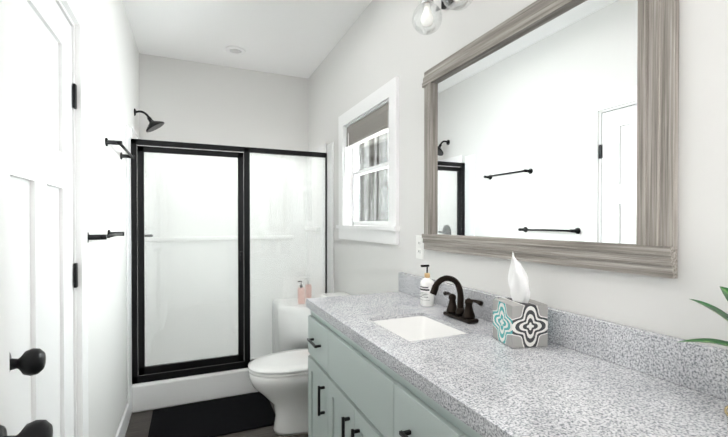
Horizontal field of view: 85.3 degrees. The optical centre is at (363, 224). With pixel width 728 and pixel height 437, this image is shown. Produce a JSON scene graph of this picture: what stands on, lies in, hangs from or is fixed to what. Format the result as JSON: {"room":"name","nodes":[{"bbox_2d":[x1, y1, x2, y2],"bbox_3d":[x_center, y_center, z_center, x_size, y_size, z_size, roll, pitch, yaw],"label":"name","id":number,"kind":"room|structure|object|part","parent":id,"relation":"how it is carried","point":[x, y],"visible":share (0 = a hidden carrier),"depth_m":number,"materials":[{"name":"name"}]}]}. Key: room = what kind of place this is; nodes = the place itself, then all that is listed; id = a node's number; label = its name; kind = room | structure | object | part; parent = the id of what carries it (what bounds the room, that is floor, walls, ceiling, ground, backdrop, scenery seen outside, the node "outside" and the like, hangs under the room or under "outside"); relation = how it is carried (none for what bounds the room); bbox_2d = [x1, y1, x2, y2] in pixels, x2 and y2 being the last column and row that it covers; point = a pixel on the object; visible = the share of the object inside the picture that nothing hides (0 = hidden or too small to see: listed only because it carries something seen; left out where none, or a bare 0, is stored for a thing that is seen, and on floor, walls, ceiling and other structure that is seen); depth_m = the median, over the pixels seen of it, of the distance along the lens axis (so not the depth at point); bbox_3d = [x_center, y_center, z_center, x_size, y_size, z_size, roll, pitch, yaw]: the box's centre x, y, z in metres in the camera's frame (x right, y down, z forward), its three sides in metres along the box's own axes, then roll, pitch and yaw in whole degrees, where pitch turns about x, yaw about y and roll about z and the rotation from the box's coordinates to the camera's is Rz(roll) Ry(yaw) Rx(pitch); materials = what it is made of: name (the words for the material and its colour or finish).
{"room":"bathroom","nodes":[
{"label":"bathroom","id":0,"kind":"room"},
{"bbox_2d":[80,0,138,436],"bbox_3d":[-1.085,-0.047,1.325,0.140,2.730,4.245,0,1,-24],"label":"wall","id":1,"kind":"structure","parent":0,"point":[112,58],"depth_m":2.04,"materials":[{"name":"white paint"}]},
{"bbox_2d":[0,0,9,435],"bbox_3d":[-0.519,0.299,0.373,0.038,2.030,0.760,0,1,-24],"label":"door leaf","id":2,"kind":"structure","parent":1,"relation":"in","point":[4,340],"depth_m":0.71,"materials":[{"name":"white wood"}]},
{"bbox_2d":[0,420,52,436],"bbox_3d":[-0.625,0.373,0.665,0.159,0.066,0.066,0,1,-24],"label":"door knob","id":3,"kind":"object","parent":2,"relation":"attached to","point":[39,428],"depth_m":0.68,"materials":[{"name":"black metal"}]},
{"bbox_2d":[7,0,77,436],"bbox_3d":[-0.952,0.293,1.153,0.048,2.028,0.678,0,1,-24],"label":"closet door leaf","id":4,"kind":"structure","parent":1,"relation":"in","point":[39,90],"depth_m":1.16,"materials":[{"name":"white wood"}]},
{"bbox_2d":[9,348,45,375],"bbox_3d":[-0.793,0.321,0.919,0.080,0.066,0.066,0,1,-24],"label":"door knob","id":5,"kind":"object","parent":4,"relation":"attached to","point":[31,362],"depth_m":0.91,"materials":[{"name":"black metal"}]},
{"bbox_3d":[-1.066,0.297,1.462,0.010,1.630,0.022,0,1,-24],"label":"closet door hinges","id":6,"kind":"part","parent":4,"relation":"part of","materials":[{"name":"black metal"}]},
{"bbox_2d":[55,0,88,436],"bbox_3d":[-0.979,0.246,1.132,0.138,2.147,0.874,0,1,-24],"label":"door frame","id":7,"kind":"structure","parent":1,"relation":"attached to","point":[73,12],"depth_m":1.48,"materials":[{"name":"white wood"}]},
{"bbox_2d":[87,230,123,241],"bbox_3d":[-1.194,0.049,1.838,0.070,0.044,0.514,0,1,-24],"label":"towel rail","id":8,"kind":"object","parent":1,"relation":"attached to","point":[101,236],"visible":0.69,"depth_m":1.63,"materials":[{"name":"black metal"}]},
{"bbox_3d":[-1.173,0.049,1.847,0.015,0.015,0.494,0,1,-24],"label":"rod","id":9,"kind":"part","parent":8,"relation":"part of","materials":[{"name":"black metal"}]},
{"bbox_2d":[105,138,133,159],"bbox_3d":[-1.360,-0.419,2.215,0.070,0.044,0.504,0,1,-24],"label":"towel rail","id":10,"kind":"object","parent":1,"relation":"attached to","point":[115,142],"visible":0.98,"depth_m":2.07,"materials":[{"name":"black metal"}]},
{"bbox_3d":[-1.339,-0.420,2.224,0.015,0.015,0.484,0,1,-24],"label":"rod","id":11,"kind":"part","parent":10,"relation":"part of","materials":[{"name":"black metal"}]},
{"bbox_2d":[115,403,128,436],"bbox_3d":[-0.861,1.255,1.017,0.014,0.130,3.480,0,1,-24],"label":"baseboard","id":12,"kind":"structure","parent":1,"relation":"attached to","point":[122,427],"depth_m":2.42,"materials":[{"name":"white"}]},
{"bbox_2d":[134,108,164,132],"bbox_3d":[-1.647,-0.798,3.035,0.206,0.173,0.150,0,1,-24],"label":"shower head","id":13,"kind":"object","parent":1,"relation":"attached to","point":[153,125],"visible":1,"depth_m":3.02},
{"bbox_3d":[-1.691,-0.842,3.016,0.107,0.061,0.017,0,1,-24],"label":"arm","id":14,"kind":"part","parent":13,"relation":"part of"},
{"bbox_2d":[125,400,307,436],"bbox_3d":[-0.129,1.364,1.756,2.188,0.100,4.485,0,1,-24],"label":"floor","id":15,"kind":"structure","parent":0,"point":[139,424],"depth_m":2.51,"materials":[{"name":"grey wood"}]},
{"bbox_2d":[148,392,274,436],"bbox_3d":[-1.018,1.300,2.679,0.771,0.014,0.530,0,1,-24],"label":"bath mat","id":16,"kind":"object","parent":15,"relation":"on","point":[227,415],"visible":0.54,"depth_m":2.65,"materials":[{"name":"black fabric"}]},
{"bbox_2d":[126,124,333,419],"bbox_3d":[-1.057,0.307,3.244,1.448,1.990,0.751,0,1,-24],"label":"shower","id":17,"kind":"object","parent":15,"relation":"on","point":[230,253],"visible":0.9,"depth_m":3.25,"materials":[{"name":"glass"}]},
{"bbox_3d":[-1.255,0.250,2.904,0.713,1.608,0.044,0,1,-24],"label":"door frame","id":18,"kind":"part","parent":17,"relation":"part of","materials":[{"name":"black metal"}]},
{"bbox_3d":[-1.259,0.250,2.912,0.633,1.528,0.005,0,1,-24],"label":"door glass","id":19,"kind":"part","parent":17,"relation":"part of","materials":[{"name":"clear glass"}]},
{"bbox_3d":[-0.607,0.246,3.205,0.619,1.622,0.006,0,1,-24],"label":"fixed glass","id":20,"kind":"part","parent":17,"relation":"part of","materials":[{"name":"clear glass"}]},
{"bbox_3d":[-0.606,0.964,3.557,0.342,0.530,0.524,0,1,-24],"label":"wall seat","id":21,"kind":"part","parent":17,"relation":"part of","materials":[{"name":"white plastic"}]},
{"bbox_2d":[305,278,311,297],"bbox_3d":[-0.506,0.590,3.579,0.058,0.218,0.031,0,1,-24],"label":"shampoo bottle","id":22,"kind":"object","parent":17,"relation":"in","point":[309,293],"depth_m":3.57,"materials":[{"name":"pink plastic"}]},
{"bbox_2d":[248,292,350,434],"bbox_3d":[-0.380,0.902,2.578,0.730,0.810,0.450,0,1,-24],"label":"toilet","id":23,"kind":"object","parent":15,"relation":"on","point":[279,380],"visible":0.44,"depth_m":2.44,"materials":[{"name":"white ceramic"}]},
{"bbox_3d":[-0.453,0.897,2.546,0.568,0.017,0.382,0,1,-24],"label":"seat","id":24,"kind":"part","parent":23,"relation":"part of","materials":[{"name":"white ceramic"}]},
{"bbox_3d":[-0.410,1.109,2.567,0.655,0.398,0.376,0,1,-24],"label":"bowl","id":25,"kind":"part","parent":23,"relation":"part of","materials":[{"name":"white ceramic"}]},
{"bbox_3d":[-0.451,0.872,2.547,0.575,0.026,0.384,0,1,-24],"label":"lid","id":26,"kind":"part","parent":23,"relation":"part of","materials":[{"name":"white ceramic"}]},
{"bbox_2d":[298,281,304,303],"bbox_3d":[-0.558,0.598,3.502,0.062,0.203,0.036,0,1,-24],"label":"shampoo bottle","id":27,"kind":"object","parent":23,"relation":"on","point":[301,300],"depth_m":3.49,"materials":[{"name":"pink plastic"}]},
{"bbox_3d":[-0.135,0.514,2.682,0.195,0.034,0.450,0,1,-24],"label":"tank lid","id":28,"kind":"part","parent":23,"relation":"part of","materials":[{"name":"white ceramic"}]},
{"bbox_2d":[306,304,493,436],"bbox_3d":[0.324,0.862,1.188,0.564,0.914,1.850,0,1,-24],"label":"bathroom vanity","id":29,"kind":"object","parent":15,"relation":"on","point":[353,392],"depth_m":1.32,"materials":[{"name":"painted wood"},{"name":"granite"},{"name":"black metal"}]},
{"bbox_3d":[-0.225,0.529,1.772,0.030,0.010,0.125,0,1,-24],"label":"handle","id":30,"kind":"part","parent":29,"relation":"part of","materials":[{"name":"black metal"}]},
{"bbox_3d":[-0.202,0.911,1.785,0.018,0.555,0.302,0,1,-24],"label":"door","id":31,"kind":"part","parent":29,"relation":"part of","materials":[{"name":"grey"}]},
{"bbox_3d":[-0.202,0.529,1.782,0.018,0.180,0.302,0,1,-24],"label":"drawer","id":32,"kind":"part","parent":29,"relation":"part of","materials":[{"name":"grey"}]},
{"bbox_3d":[-0.181,0.745,1.676,0.030,0.125,0.010,0,1,-24],"label":"handle","id":33,"kind":"part","parent":29,"relation":"part of","materials":[{"name":"black metal"}]},
{"bbox_3d":[-0.083,0.914,1.513,0.018,0.555,0.287,0,1,-24],"label":"door","id":34,"kind":"part","parent":29,"relation":"part of","materials":[{"name":"grey"}]},
{"bbox_3d":[-0.065,0.747,1.410,0.030,0.125,0.010,0,1,-24],"label":"handle","id":35,"kind":"part","parent":29,"relation":"part of","materials":[{"name":"black metal"}]},
{"bbox_3d":[-0.029,0.748,1.328,0.030,0.125,0.010,0,1,-24],"label":"handle","id":36,"kind":"part","parent":29,"relation":"part of","materials":[{"name":"black metal"}]},
{"bbox_3d":[0.033,0.916,1.247,0.018,0.555,0.287,0,1,-24],"label":"door","id":37,"kind":"part","parent":29,"relation":"part of","materials":[{"name":"grey"}]},
{"bbox_3d":[0.128,0.536,0.966,0.030,0.010,0.125,0,1,-24],"label":"handle","id":38,"kind":"part","parent":29,"relation":"part of","materials":[{"name":"black metal"}]},
{"bbox_3d":[0.151,0.536,0.976,0.018,0.180,0.292,0,1,-24],"label":"drawer","id":39,"kind":"part","parent":29,"relation":"part of","materials":[{"name":"grey"}]},
{"bbox_2d":[306,292,727,436],"bbox_3d":[0.339,0.386,1.184,0.537,0.038,1.876,0,1,-24],"label":"countertop","id":40,"kind":"structure","parent":29,"relation":"on","point":[552,390],"depth_m":0.92,"materials":[{"name":"grey stone"}]},
{"bbox_2d":[378,316,461,339],"bbox_3d":[0.193,0.458,1.439,0.248,0.161,0.318,0,1,-24],"label":"sink","id":41,"kind":"object","parent":40,"relation":"in","point":[412,327],"depth_m":1.59,"materials":[{"name":"white ceramic"}]},
{"bbox_2d":[420,264,433,306],"bbox_3d":[0.284,0.270,1.777,0.063,0.183,0.062,0,1,-24],"label":"soap dispenser","id":42,"kind":"object","parent":40,"relation":"on","point":[426,295],"visible":1,"depth_m":1.75,"materials":[{"name":"white plastic"}]},
{"bbox_2d":[430,275,482,323],"bbox_3d":[0.322,0.278,1.505,0.162,0.172,0.229,0,1,-24],"label":"faucet","id":43,"kind":"object","parent":40,"relation":"on","point":[458,311],"visible":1,"depth_m":1.50,"materials":[{"name":"black metal"}]},
{"bbox_3d":[0.316,0.258,1.502,0.151,0.133,0.026,0,1,-24],"label":"spout","id":44,"kind":"part","parent":43,"relation":"part of","materials":[{"name":"black metal"}]},
{"bbox_3d":[0.352,0.311,1.574,0.048,0.075,0.048,0,1,-24],"label":"handle","id":45,"kind":"part","parent":43,"relation":"part of","materials":[{"name":"black metal"}]},
{"bbox_3d":[0.372,0.334,1.527,0.038,0.030,0.038,0,1,-24],"label":"spout","id":46,"kind":"part","parent":43,"relation":"part of","materials":[{"name":"black metal"}]},
{"bbox_3d":[0.393,0.312,1.480,0.048,0.075,0.048,0,1,-24],"label":"handle","id":47,"kind":"part","parent":43,"relation":"part of","materials":[{"name":"black metal"}]},
{"bbox_3d":[0.409,0.284,1.454,0.024,0.020,0.065,0,1,-24],"label":"handle lever","id":48,"kind":"part","parent":43,"relation":"part of","materials":[{"name":"black metal"}]},
{"bbox_2d":[493,252,547,347],"bbox_3d":[0.487,0.225,1.238,0.118,0.281,0.118,0,0,-10],"label":"tissue box","id":49,"kind":"object","parent":40,"relation":"on","point":[520,318],"visible":1,"depth_m":1.19,"materials":[{"name":"cardboard"},{"name":"paper"}]},
{"bbox_2d":[680,286,727,346],"bbox_3d":[0.718,0.217,0.712,0.191,0.307,0.234,0,1,-24],"label":"potted plant","id":50,"kind":"object","parent":40,"relation":"on","point":[720,312],"visible":1,"depth_m":0.77,"materials":[{"name":"green plant"}]},
{"bbox_2d":[724,405,727,427],"bbox_3d":[0.633,0.336,0.607,0.119,0.070,0.119,0,1,-24],"label":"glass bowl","id":51,"kind":"object","parent":40,"relation":"on","point":[726,410],"visible":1,"depth_m":0.65,"materials":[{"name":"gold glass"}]},
{"bbox_2d":[139,53,307,150],"bbox_3d":[-1.233,-0.066,3.643,1.688,2.730,0.120,0,1,-24],"label":"wall","id":52,"kind":"structure","parent":0,"point":[185,101],"depth_m":3.55,"materials":[{"name":"white paint"}]},
{"bbox_2d":[123,0,371,77],"bbox_3d":[-0.358,-1.465,1.632,1.688,0.100,4.485,0,1,-24],"label":"ceiling","id":53,"kind":"structure","parent":0,"point":[299,38],"depth_m":2.88,"materials":[{"name":"white paint"}]},
{"bbox_2d":[225,46,244,54],"bbox_3d":[-1.049,-1.421,3.227,0.156,0.012,0.156,0,1,-24],"label":"recessed light","id":54,"kind":"object","parent":53,"relation":"in","point":[234,50],"visible":0.98,"depth_m":3.22,"materials":[{"name":"white"}]},
{"bbox_2d":[308,0,727,349],"bbox_3d":[0.360,-0.052,1.958,0.120,2.730,4.245,0,1,-24],"label":"wall","id":55,"kind":"structure","parent":0,"point":[379,44],"depth_m":1.36,"materials":[{"name":"white paint"}]},
{"bbox_2d":[336,76,399,244],"bbox_3d":[0.037,-0.358,2.625,0.135,0.930,0.954,0,1,-24],"label":"window","id":56,"kind":"structure","parent":55,"relation":"in","point":[370,182],"depth_m":2.64,"materials":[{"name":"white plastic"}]},
{"bbox_2d":[346,103,388,147],"bbox_3d":[0.034,-0.647,2.621,0.046,0.144,0.718,0,1,-24],"label":"window blind","id":57,"kind":"object","parent":56,"relation":"attached to","point":[370,126],"visible":0.69,"depth_m":2.57,"materials":[{"name":"grey fabric"}]},
{"bbox_2d":[348,133,348,178],"bbox_3d":[-0.115,-0.505,2.901,0.005,0.340,0.006,0,1,-24],"label":"blind wand","id":58,"kind":"object","parent":57,"relation":"hanging from","point":[348,155],"visible":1,"depth_m":2.90,"materials":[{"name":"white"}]},
{"bbox_2d":[416,236,423,258],"bbox_3d":[0.280,0.112,1.982,0.008,0.116,0.072,0,1,-24],"label":"electrical outlet","id":59,"kind":"object","parent":55,"relation":"attached to","point":[419,248],"visible":0.94,"depth_m":1.98,"materials":[{"name":"white plastic"}]},
{"bbox_2d":[412,0,472,34],"bbox_3d":[0.427,-0.929,1.377,0.213,0.269,0.800,0,1,-24],"label":"sconce","id":60,"kind":"object","parent":55,"relation":"attached to","point":[426,19],"visible":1,"depth_m":1.62,"materials":[{"name":"glass"},{"name":"chrome metal"}]},
{"bbox_3d":[0.262,-0.871,1.644,0.054,0.090,0.054,0,1,-24],"label":"bulb","id":61,"kind":"part","parent":60,"relation":"part of","materials":[{"name":"white glass"}]},
{"bbox_3d":[0.262,-0.856,1.644,0.124,0.120,0.124,0,1,-24],"label":"globe","id":62,"kind":"part","parent":60,"relation":"part of","materials":[{"name":"clear glass"}]},
{"bbox_3d":[0.346,-0.854,1.452,0.124,0.120,0.124,0,1,-24],"label":"globe","id":63,"kind":"part","parent":60,"relation":"part of","materials":[{"name":"clear glass"}]},
{"bbox_2d":[422,0,678,278],"bbox_3d":[0.510,-0.305,1.419,0.032,0.855,1.080,0,1,-24],"label":"mirror","id":64,"kind":"object","parent":55,"relation":"attached to","point":[551,129],"visible":0.98,"depth_m":1.21,"materials":[{"name":"wood"},{"name":"silvered mirror glass"}]},
{"bbox_3d":[0.309,-0.309,1.879,0.032,0.705,0.075,0,1,-24],"label":"frame","id":65,"kind":"part","parent":64,"relation":"part of","materials":[{"name":"grey wood"}]},
{"bbox_3d":[0.510,-0.696,1.415,0.032,0.075,1.080,0,1,-24],"label":"frame","id":66,"kind":"part","parent":64,"relation":"part of","materials":[{"name":"grey wood"}]},
{"bbox_3d":[0.519,-0.305,1.423,0.012,0.735,0.960,0,1,-24],"label":"glass","id":67,"kind":"part","parent":64,"relation":"part of","materials":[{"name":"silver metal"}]},
{"bbox_3d":[0.510,0.085,1.422,0.032,0.075,1.080,0,1,-24],"label":"frame","id":68,"kind":"part","parent":64,"relation":"part of","materials":[{"name":"grey wood"}]},
{"bbox_3d":[0.712,-0.302,0.959,0.032,0.705,0.075,0,1,-24],"label":"frame","id":69,"kind":"part","parent":64,"relation":"part of","materials":[{"name":"grey wood"}]},
{"bbox_2d":[398,272,727,399],"bbox_3d":[0.574,0.315,1.286,0.025,0.104,1.876,0,1,-24],"label":"backsplash","id":70,"kind":"structure","parent":55,"relation":"attached to","point":[701,367],"depth_m":1.01,"materials":[{"name":"grey stone"}]}
]}

